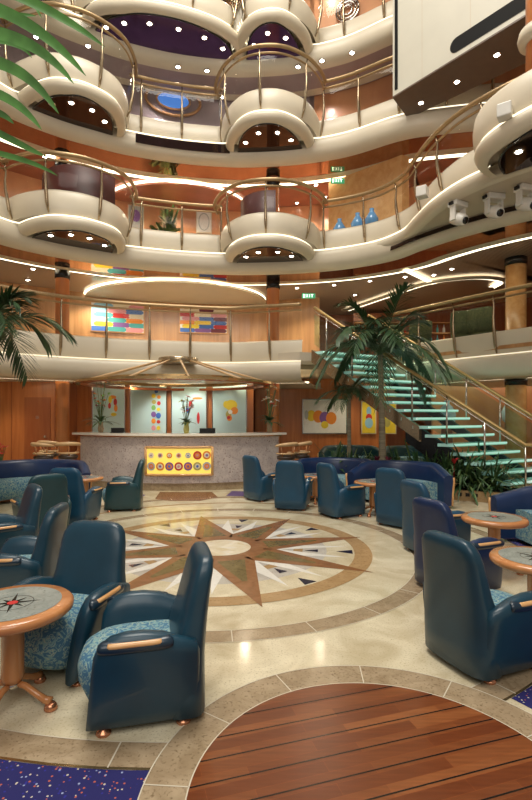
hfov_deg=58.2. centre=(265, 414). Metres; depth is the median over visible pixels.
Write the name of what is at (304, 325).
wall
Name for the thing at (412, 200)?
wall
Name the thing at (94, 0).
deck
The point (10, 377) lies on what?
deck
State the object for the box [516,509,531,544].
seat cushion
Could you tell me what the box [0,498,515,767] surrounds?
floor
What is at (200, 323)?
abstract painting
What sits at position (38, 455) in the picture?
bar stool
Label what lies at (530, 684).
floor
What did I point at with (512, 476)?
leafy plant
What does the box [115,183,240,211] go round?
ceiling
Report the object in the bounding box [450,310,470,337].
patterned chair
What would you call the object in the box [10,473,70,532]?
armchair
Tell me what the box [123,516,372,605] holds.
floor
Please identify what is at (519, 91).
balcony
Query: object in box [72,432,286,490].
bar
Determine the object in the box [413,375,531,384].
ceiling
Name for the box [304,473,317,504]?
table
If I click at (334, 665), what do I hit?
floor
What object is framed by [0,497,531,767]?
floor
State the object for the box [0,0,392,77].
deck
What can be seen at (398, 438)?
wall
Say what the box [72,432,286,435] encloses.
countertop
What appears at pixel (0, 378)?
deck
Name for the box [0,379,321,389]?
deck
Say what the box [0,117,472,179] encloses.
deck
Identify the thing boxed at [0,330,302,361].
deck
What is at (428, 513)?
armchair
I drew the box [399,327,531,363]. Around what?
trim
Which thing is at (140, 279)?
cove
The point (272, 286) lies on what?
column
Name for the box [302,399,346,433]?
framed picture
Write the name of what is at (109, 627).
seat cushion
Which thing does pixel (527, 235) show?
deck
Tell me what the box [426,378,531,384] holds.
ceiling
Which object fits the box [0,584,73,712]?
table
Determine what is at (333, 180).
exit sign
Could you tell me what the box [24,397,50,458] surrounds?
door
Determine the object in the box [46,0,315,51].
deck
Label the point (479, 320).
patterned chair
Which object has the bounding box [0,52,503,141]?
deck
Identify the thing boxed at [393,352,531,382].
trim
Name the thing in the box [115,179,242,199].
cove
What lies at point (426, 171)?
ceiling
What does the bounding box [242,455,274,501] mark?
armchair
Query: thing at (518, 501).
curved sofa
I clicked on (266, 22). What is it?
frame
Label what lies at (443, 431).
plinth
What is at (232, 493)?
floor
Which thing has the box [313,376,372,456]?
palm tree
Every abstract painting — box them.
[90,302,144,333]
[179,308,227,333]
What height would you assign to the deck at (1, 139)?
0.050 m
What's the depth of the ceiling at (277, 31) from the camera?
11.28 m
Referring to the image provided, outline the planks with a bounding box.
[186,683,531,799]
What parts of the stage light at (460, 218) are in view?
yoke arm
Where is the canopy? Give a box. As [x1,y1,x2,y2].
[73,356,276,390]
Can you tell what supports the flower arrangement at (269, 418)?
on the bar
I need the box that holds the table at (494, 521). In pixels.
[461,511,528,575]
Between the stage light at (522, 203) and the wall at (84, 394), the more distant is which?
the wall at (84, 394)
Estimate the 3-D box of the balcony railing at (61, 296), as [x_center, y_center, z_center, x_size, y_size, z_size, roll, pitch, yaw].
[-3.373,-2.003,10.031,8.660,1.337,2.602,0,0,-34]
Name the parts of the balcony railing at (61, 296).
post, post, post, rail, rail, post, post, post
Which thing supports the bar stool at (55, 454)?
on the floor at (395, 638)
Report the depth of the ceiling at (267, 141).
11.39 m
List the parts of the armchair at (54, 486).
armrest, backrest, armrest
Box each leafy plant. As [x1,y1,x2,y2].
[315,441,347,472]
[326,443,369,462]
[358,447,392,459]
[386,445,418,460]
[401,439,433,461]
[404,445,456,487]
[418,449,457,477]
[433,446,480,489]
[444,447,511,505]
[446,439,509,492]
[455,440,523,491]
[455,460,513,498]
[469,453,531,496]
[478,457,530,491]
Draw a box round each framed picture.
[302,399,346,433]
[361,401,375,433]
[385,404,395,433]
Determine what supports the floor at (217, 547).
on the floor at (250, 587)
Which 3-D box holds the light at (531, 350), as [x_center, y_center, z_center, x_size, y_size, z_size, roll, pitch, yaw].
[5.042,-1.289,10.060,0.110,0.028,5.832,0,0,-35]
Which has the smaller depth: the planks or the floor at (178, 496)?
the planks
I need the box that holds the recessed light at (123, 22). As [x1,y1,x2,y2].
[121,20,127,25]
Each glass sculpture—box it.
[439,401,455,424]
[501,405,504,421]
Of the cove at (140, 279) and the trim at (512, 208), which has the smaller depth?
the trim at (512, 208)
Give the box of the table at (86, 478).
[82,475,103,491]
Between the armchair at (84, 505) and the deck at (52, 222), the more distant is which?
the deck at (52, 222)
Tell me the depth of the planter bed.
9.18 m
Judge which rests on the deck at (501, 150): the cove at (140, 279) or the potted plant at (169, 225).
the potted plant at (169, 225)
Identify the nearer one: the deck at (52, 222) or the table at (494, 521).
the table at (494, 521)
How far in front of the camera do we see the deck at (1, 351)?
11.27 m
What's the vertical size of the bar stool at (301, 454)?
1.042 m
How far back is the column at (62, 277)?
11.76 m
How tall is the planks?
0.001 m
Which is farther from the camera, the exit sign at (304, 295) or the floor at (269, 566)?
the exit sign at (304, 295)
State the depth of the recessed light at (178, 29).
10.93 m
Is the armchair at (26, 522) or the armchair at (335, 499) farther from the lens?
the armchair at (335, 499)
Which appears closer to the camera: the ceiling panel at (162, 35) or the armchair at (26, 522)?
the armchair at (26, 522)
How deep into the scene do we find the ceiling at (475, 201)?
8.44 m
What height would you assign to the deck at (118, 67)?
0.001 m
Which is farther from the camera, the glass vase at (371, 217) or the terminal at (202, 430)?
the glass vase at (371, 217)
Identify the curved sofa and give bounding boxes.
[0,459,91,500]
[297,457,377,495]
[317,445,378,458]
[345,460,454,505]
[386,445,429,460]
[488,486,531,544]
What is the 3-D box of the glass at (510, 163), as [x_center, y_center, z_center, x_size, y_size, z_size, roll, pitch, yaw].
[4.268,-3.790,6.690,1.691,0.001,1.690,0,0,0]
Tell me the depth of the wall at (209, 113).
12.94 m
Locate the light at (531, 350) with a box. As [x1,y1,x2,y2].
[397,350,531,365]
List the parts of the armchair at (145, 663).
armrest, armrest, backrest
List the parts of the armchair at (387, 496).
backrest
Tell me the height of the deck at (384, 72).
0.001 m
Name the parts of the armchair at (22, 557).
armrest, armrest, backrest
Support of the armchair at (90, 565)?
on the floor at (395, 638)
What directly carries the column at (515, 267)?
on the floor at (395, 638)
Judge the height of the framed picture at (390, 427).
1.030 m
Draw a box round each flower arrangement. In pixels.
[0,444,7,460]
[83,382,119,431]
[178,395,195,432]
[260,384,281,432]
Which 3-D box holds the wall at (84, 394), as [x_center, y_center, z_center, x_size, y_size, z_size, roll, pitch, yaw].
[-4.525,0.350,13.375,8.350,2.500,0.150,0,0,0]
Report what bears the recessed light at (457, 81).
attached to the shaft
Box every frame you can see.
[32,94,113,134]
[32,230,113,252]
[95,13,233,59]
[237,123,301,151]
[237,246,302,262]
[246,22,299,59]
[498,129,531,173]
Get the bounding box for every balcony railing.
[0,1,494,142]
[0,77,517,252]
[0,284,301,360]
[71,0,384,47]
[394,283,531,360]
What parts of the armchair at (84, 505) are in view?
armrest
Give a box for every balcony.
[0,69,531,252]
[0,83,484,167]
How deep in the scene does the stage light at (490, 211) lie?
8.17 m
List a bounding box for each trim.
[11,382,11,459]
[136,133,229,152]
[377,164,531,245]
[390,206,516,250]
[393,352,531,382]
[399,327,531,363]
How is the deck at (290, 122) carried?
attached to the balcony at (398, 128)
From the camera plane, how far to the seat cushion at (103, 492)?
7.96 m
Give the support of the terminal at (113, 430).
on the bar
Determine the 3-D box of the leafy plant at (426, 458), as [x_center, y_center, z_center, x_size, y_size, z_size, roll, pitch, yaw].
[3.396,1.209,9.912,2.088,1.295,1.997,0,0,0]
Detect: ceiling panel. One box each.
[33,96,111,134]
[97,15,231,59]
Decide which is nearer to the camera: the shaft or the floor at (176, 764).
the floor at (176, 764)
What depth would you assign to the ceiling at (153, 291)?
13.73 m
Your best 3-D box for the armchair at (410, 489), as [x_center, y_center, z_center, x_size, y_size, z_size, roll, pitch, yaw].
[1.982,1.177,5.601,0.711,0.845,0.688,0,0,-18]
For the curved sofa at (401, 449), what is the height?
0.720 m
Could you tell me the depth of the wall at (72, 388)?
12.97 m
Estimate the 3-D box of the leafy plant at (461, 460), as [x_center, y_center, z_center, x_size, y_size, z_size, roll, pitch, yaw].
[3.958,0.975,9.489,2.043,1.231,1.713,0,0,0]
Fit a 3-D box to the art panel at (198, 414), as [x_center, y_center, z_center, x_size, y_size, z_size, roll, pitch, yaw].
[-2.126,-0.120,13.211,0.999,1.420,0.058,0,0,0]
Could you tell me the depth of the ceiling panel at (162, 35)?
11.16 m
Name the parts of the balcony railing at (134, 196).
post, post, post, post, post, post, post, post, rail, post, post, post, post, post, post, post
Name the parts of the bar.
panel frame, light panel, countertop trim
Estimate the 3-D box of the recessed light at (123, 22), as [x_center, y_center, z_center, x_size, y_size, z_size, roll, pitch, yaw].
[-3.196,-8.837,10.772,0.150,0.046,0.146,0,0,0]
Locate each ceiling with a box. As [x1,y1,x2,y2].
[0,142,458,206]
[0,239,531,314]
[85,281,265,304]
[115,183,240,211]
[239,125,300,151]
[301,365,394,378]
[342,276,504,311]
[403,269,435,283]
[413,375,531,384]
[416,166,531,234]
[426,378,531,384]
[436,379,531,387]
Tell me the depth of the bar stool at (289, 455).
9.83 m
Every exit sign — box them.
[302,293,314,298]
[331,178,344,183]
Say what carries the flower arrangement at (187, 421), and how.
on the bar
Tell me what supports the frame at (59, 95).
attached to the deck at (28, 95)
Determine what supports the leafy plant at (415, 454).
in the planter bed
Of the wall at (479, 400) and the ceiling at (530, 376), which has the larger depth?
the wall at (479, 400)
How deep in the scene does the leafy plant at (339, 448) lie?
10.19 m
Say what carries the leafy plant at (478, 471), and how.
in the planter bed
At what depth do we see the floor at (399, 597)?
3.81 m
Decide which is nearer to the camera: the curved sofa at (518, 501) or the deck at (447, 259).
the curved sofa at (518, 501)
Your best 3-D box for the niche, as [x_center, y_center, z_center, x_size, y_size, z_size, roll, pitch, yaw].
[-2.498,-8.486,12.890,1.520,0.880,0.080,0,0,-14]
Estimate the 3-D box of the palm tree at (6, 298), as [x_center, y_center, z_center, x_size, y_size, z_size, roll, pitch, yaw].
[-4.328,-0.256,7.374,2.346,3.714,2.343,0,0,21]
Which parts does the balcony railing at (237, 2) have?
post, post, post, post, post, post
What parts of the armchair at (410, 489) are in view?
backrest, armrest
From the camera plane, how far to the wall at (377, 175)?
12.11 m
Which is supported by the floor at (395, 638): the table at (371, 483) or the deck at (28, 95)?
the table at (371, 483)
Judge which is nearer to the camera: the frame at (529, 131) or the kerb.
the frame at (529, 131)
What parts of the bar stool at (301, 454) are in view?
seat, backrest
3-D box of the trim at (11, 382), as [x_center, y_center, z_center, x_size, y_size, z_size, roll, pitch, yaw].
[-7.590,0.350,12.193,2.220,2.500,0.015,0,0,0]
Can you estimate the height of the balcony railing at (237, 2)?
1.337 m
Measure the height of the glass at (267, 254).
0.001 m
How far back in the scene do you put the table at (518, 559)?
3.48 m
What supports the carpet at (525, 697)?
on the floor at (395, 638)
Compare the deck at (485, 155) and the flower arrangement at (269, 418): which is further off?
the flower arrangement at (269, 418)
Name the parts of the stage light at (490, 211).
yoke arm, yoke arm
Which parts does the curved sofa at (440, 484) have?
wood trim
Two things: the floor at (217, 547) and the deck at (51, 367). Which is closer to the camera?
the floor at (217, 547)
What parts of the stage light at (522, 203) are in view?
yoke arm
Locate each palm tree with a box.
[0,0,104,175]
[0,284,76,389]
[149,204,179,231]
[309,282,452,459]
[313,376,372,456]
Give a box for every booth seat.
[42,164,114,204]
[241,190,275,215]
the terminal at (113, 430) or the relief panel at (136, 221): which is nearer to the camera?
the terminal at (113, 430)
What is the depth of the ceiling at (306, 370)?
13.43 m
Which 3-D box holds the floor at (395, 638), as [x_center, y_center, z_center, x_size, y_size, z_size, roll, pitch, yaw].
[0.500,1.600,8.500,19.000,0.001,19.000,0,0,0]
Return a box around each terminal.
[110,428,125,432]
[199,428,215,432]
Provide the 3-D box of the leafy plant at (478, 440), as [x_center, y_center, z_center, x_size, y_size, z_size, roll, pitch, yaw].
[4.263,1.052,9.456,1.807,1.194,1.620,0,0,0]
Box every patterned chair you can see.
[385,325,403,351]
[407,320,431,342]
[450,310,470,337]
[466,306,497,334]
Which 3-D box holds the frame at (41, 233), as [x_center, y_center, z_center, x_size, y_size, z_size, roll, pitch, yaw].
[-4.014,-3.788,10.281,1.711,0.031,0.971,0,0,-35]
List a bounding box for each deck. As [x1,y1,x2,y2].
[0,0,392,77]
[0,20,392,94]
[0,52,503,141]
[0,77,485,143]
[0,105,531,253]
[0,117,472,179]
[0,138,466,186]
[0,141,531,285]
[0,205,531,274]
[0,221,531,281]
[0,233,531,284]
[0,237,531,285]
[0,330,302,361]
[0,353,301,381]
[0,376,305,383]
[0,378,307,384]
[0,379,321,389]
[1,351,300,362]
[13,136,472,184]
[17,78,125,136]
[17,215,125,253]
[29,51,392,100]
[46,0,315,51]
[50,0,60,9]
[61,0,392,48]
[61,0,392,51]
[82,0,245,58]
[114,66,392,100]
[225,235,314,262]
[226,110,313,151]
[229,0,313,13]
[474,107,531,178]
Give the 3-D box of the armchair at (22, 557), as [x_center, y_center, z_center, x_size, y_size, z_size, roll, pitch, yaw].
[-2.052,1.177,3.980,0.711,0.845,0.688,0,0,-7]
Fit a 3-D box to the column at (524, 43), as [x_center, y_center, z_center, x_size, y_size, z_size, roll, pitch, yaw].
[4.000,-6.125,6.950,0.620,3.750,0.620,0,0,0]
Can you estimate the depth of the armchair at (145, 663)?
2.41 m
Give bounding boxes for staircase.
[311,306,531,490]
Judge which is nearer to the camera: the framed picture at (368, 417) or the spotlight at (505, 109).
the spotlight at (505, 109)
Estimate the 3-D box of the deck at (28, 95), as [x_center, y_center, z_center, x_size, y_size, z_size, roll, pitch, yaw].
[-3.978,-6.670,10.228,2.282,0.260,1.206,0,0,-34]
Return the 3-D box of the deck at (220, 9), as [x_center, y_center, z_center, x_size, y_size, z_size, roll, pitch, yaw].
[-0.462,-9.365,10.320,13.516,0.510,3.786,0,0,-16]
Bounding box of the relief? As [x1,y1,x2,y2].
[335,0,359,22]
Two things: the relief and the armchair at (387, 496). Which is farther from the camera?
the relief
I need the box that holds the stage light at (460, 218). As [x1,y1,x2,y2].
[448,199,468,225]
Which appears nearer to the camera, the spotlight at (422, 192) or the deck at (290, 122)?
the spotlight at (422, 192)
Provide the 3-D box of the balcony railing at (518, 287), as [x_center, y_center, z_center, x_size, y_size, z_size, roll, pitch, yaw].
[5.101,-2.003,10.094,0.339,1.337,5.849,0,0,-35]
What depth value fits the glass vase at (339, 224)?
12.32 m
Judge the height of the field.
0.001 m
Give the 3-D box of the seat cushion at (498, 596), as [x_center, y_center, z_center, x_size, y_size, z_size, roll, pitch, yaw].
[1.477,1.364,3.149,0.613,0.318,0.436,0,0,-22]
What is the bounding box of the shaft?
[393,0,524,115]
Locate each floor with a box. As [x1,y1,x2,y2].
[0,464,531,769]
[0,496,531,769]
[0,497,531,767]
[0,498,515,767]
[0,759,148,799]
[100,502,375,515]
[107,509,422,642]
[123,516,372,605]
[125,519,354,596]
[126,525,316,580]
[130,519,352,584]
[137,665,531,799]
[139,666,531,799]
[144,528,302,568]
[155,492,216,500]
[190,686,531,799]
[205,540,250,555]
[226,491,243,495]
[278,352,400,364]
[401,342,531,359]
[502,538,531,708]
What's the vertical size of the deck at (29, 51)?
0.050 m
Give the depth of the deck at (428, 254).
11.42 m
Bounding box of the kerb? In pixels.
[454,489,501,502]
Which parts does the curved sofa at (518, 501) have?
wood trim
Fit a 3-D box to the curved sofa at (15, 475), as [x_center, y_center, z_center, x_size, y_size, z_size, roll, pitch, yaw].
[-4.309,1.230,8.914,2.314,0.740,1.065,0,0,-6]
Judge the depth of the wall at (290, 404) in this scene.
15.50 m
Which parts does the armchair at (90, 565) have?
armrest, backrest, armrest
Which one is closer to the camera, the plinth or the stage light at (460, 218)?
the stage light at (460, 218)
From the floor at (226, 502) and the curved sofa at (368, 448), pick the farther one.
the curved sofa at (368, 448)
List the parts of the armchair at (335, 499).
backrest, armrest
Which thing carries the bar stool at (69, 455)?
on the floor at (395, 638)
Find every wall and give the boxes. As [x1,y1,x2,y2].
[0,44,313,125]
[0,169,321,234]
[0,281,319,352]
[0,382,53,460]
[54,382,76,459]
[77,384,253,459]
[254,297,531,445]
[255,379,385,460]
[314,0,524,120]
[322,180,433,230]
[329,155,408,229]
[431,385,531,463]
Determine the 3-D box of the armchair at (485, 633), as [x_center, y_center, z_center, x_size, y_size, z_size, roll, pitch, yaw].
[1.432,1.177,3.131,0.711,0.845,0.688,0,0,-22]
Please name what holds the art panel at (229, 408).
on the countertop
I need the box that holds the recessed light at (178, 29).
[175,26,181,31]
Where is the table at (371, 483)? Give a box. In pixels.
[354,479,375,516]
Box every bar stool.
[30,442,54,458]
[37,440,58,456]
[55,442,80,459]
[275,442,297,459]
[294,441,311,458]
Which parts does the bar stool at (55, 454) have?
backrest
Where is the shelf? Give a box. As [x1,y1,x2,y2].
[353,313,449,356]
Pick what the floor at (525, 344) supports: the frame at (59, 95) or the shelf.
the shelf
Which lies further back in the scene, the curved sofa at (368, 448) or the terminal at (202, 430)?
the curved sofa at (368, 448)
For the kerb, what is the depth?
8.84 m
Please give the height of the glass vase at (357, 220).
0.560 m
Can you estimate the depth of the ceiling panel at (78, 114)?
10.37 m
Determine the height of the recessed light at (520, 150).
0.046 m
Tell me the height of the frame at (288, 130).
0.031 m
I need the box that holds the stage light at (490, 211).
[482,192,505,218]
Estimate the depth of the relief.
12.62 m
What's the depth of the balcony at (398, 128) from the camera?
11.26 m
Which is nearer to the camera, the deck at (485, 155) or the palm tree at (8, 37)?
the palm tree at (8, 37)
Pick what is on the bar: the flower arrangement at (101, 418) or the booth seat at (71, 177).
the flower arrangement at (101, 418)
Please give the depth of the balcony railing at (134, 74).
10.92 m
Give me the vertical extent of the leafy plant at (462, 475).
1.323 m
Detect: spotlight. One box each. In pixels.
[416,184,428,199]
[497,100,512,122]
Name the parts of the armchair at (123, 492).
armrest, armrest, backrest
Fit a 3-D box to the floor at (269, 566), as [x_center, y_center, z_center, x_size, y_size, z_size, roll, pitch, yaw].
[-0.529,1.597,5.760,1.940,0.001,1.940,0,0,0]
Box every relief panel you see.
[128,204,143,228]
[196,212,211,233]
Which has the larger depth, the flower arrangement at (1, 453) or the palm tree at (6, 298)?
the flower arrangement at (1, 453)
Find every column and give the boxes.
[55,156,69,458]
[266,181,279,431]
[504,255,527,485]
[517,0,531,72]
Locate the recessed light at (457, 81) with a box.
[453,79,460,84]
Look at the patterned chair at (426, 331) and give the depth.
12.31 m
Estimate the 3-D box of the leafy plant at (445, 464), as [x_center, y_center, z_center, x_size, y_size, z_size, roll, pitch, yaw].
[3.510,1.049,9.329,1.587,0.930,1.717,0,0,19]
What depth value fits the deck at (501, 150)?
12.90 m
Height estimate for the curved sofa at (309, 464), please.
0.740 m
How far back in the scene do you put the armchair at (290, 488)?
7.94 m
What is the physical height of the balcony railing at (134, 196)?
1.163 m
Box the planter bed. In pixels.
[454,484,517,491]
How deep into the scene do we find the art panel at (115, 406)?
13.19 m
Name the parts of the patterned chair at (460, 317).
seat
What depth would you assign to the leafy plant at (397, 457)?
9.85 m
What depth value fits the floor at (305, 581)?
5.59 m
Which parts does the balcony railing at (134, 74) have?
post, post, post, post, post, post, rail, rail, post, post, post, post, post, post, post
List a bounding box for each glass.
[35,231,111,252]
[238,248,301,262]
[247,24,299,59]
[501,132,531,173]
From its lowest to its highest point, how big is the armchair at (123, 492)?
0.845 m
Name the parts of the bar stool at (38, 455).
backrest, seat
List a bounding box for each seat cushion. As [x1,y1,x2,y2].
[25,593,88,669]
[78,619,169,699]
[102,488,105,500]
[490,589,512,605]
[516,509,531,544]
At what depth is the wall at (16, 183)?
14.38 m
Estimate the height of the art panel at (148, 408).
1.420 m
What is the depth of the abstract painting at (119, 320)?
14.34 m
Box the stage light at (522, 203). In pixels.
[513,183,531,211]
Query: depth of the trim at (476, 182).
8.49 m
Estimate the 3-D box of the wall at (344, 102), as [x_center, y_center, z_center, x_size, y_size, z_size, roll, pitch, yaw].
[3.833,-9.200,12.052,5.593,4.400,0.433,0,0,16]
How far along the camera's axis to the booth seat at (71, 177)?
9.97 m
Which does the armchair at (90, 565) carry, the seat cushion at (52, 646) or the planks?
the seat cushion at (52, 646)
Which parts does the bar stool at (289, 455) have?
seat, backrest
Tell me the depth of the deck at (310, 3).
13.01 m
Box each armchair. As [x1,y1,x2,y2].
[0,483,42,549]
[0,502,68,587]
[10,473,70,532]
[13,520,129,686]
[49,467,102,523]
[78,541,212,738]
[102,458,145,511]
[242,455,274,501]
[272,460,313,510]
[316,462,365,518]
[374,467,429,526]
[400,479,470,550]
[412,497,504,589]
[422,530,531,684]
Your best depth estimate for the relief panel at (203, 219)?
14.49 m
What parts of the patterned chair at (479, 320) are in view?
seat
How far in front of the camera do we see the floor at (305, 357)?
11.49 m
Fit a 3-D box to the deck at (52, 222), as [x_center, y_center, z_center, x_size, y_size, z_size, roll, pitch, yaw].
[-3.992,-3.920,10.249,2.282,0.260,1.156,0,0,-34]
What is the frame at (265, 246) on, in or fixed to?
attached to the deck at (250, 242)
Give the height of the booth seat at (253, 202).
0.950 m
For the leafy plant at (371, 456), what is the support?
in the planter bed
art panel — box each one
[92,385,125,431]
[130,385,166,432]
[171,387,206,432]
[212,385,246,432]
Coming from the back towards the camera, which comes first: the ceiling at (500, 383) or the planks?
the ceiling at (500, 383)
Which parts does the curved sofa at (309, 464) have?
backrest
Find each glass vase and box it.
[333,218,345,229]
[351,212,361,226]
[365,208,378,223]
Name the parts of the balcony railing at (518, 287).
post, post, rail, rail, post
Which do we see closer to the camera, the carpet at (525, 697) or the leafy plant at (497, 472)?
the carpet at (525, 697)
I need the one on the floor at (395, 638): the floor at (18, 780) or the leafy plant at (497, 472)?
the floor at (18, 780)
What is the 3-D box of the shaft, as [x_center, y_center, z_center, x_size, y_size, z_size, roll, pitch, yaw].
[4.540,-9.790,8.472,5.148,6.220,1.412,0,0,45]
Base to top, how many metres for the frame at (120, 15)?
0.031 m
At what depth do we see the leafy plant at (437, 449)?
9.42 m
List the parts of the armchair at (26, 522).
armrest, armrest, backrest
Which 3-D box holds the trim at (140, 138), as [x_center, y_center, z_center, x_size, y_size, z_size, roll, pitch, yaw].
[-2.011,-6.610,11.672,2.261,0.220,0.082,0,0,-12]
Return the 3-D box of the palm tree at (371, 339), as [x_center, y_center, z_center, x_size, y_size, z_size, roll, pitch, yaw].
[2.320,-0.542,9.664,2.787,3.886,2.927,0,0,33]
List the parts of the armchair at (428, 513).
backrest, armrest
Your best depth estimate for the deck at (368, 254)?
11.31 m
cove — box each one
[84,278,265,299]
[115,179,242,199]
[349,279,502,310]
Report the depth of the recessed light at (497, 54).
8.85 m
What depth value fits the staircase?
10.00 m
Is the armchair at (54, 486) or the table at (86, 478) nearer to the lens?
the armchair at (54, 486)
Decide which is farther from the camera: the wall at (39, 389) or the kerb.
the wall at (39, 389)
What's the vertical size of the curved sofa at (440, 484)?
0.740 m
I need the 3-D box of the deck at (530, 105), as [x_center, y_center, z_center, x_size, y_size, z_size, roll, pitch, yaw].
[-0.327,-4.039,8.979,11.198,0.028,5.759,0,0,5]
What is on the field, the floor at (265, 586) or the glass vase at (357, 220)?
the floor at (265, 586)
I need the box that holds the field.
[125,524,326,583]
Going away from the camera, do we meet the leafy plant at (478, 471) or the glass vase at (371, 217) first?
the leafy plant at (478, 471)
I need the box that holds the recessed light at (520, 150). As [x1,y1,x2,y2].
[513,148,524,154]
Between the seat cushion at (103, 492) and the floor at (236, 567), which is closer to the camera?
the floor at (236, 567)
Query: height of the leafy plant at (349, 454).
1.163 m
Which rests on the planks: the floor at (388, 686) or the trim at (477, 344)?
the floor at (388, 686)
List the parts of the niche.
blue panel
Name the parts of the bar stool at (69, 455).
seat, backrest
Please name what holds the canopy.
hanging from the deck at (10, 377)
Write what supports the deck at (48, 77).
attached to the balcony at (398, 128)
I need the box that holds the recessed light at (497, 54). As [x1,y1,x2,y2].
[493,52,500,57]
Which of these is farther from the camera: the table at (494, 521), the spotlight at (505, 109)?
the spotlight at (505, 109)
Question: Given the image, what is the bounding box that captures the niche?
[144,85,201,116]
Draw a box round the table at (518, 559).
[489,546,531,590]
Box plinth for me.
[441,429,452,448]
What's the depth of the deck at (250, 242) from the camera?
10.84 m
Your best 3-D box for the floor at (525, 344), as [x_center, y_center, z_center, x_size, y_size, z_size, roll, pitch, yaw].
[6.500,-1.460,13.350,6.000,0.080,7.300,0,0,0]
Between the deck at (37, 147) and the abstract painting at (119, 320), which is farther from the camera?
the abstract painting at (119, 320)

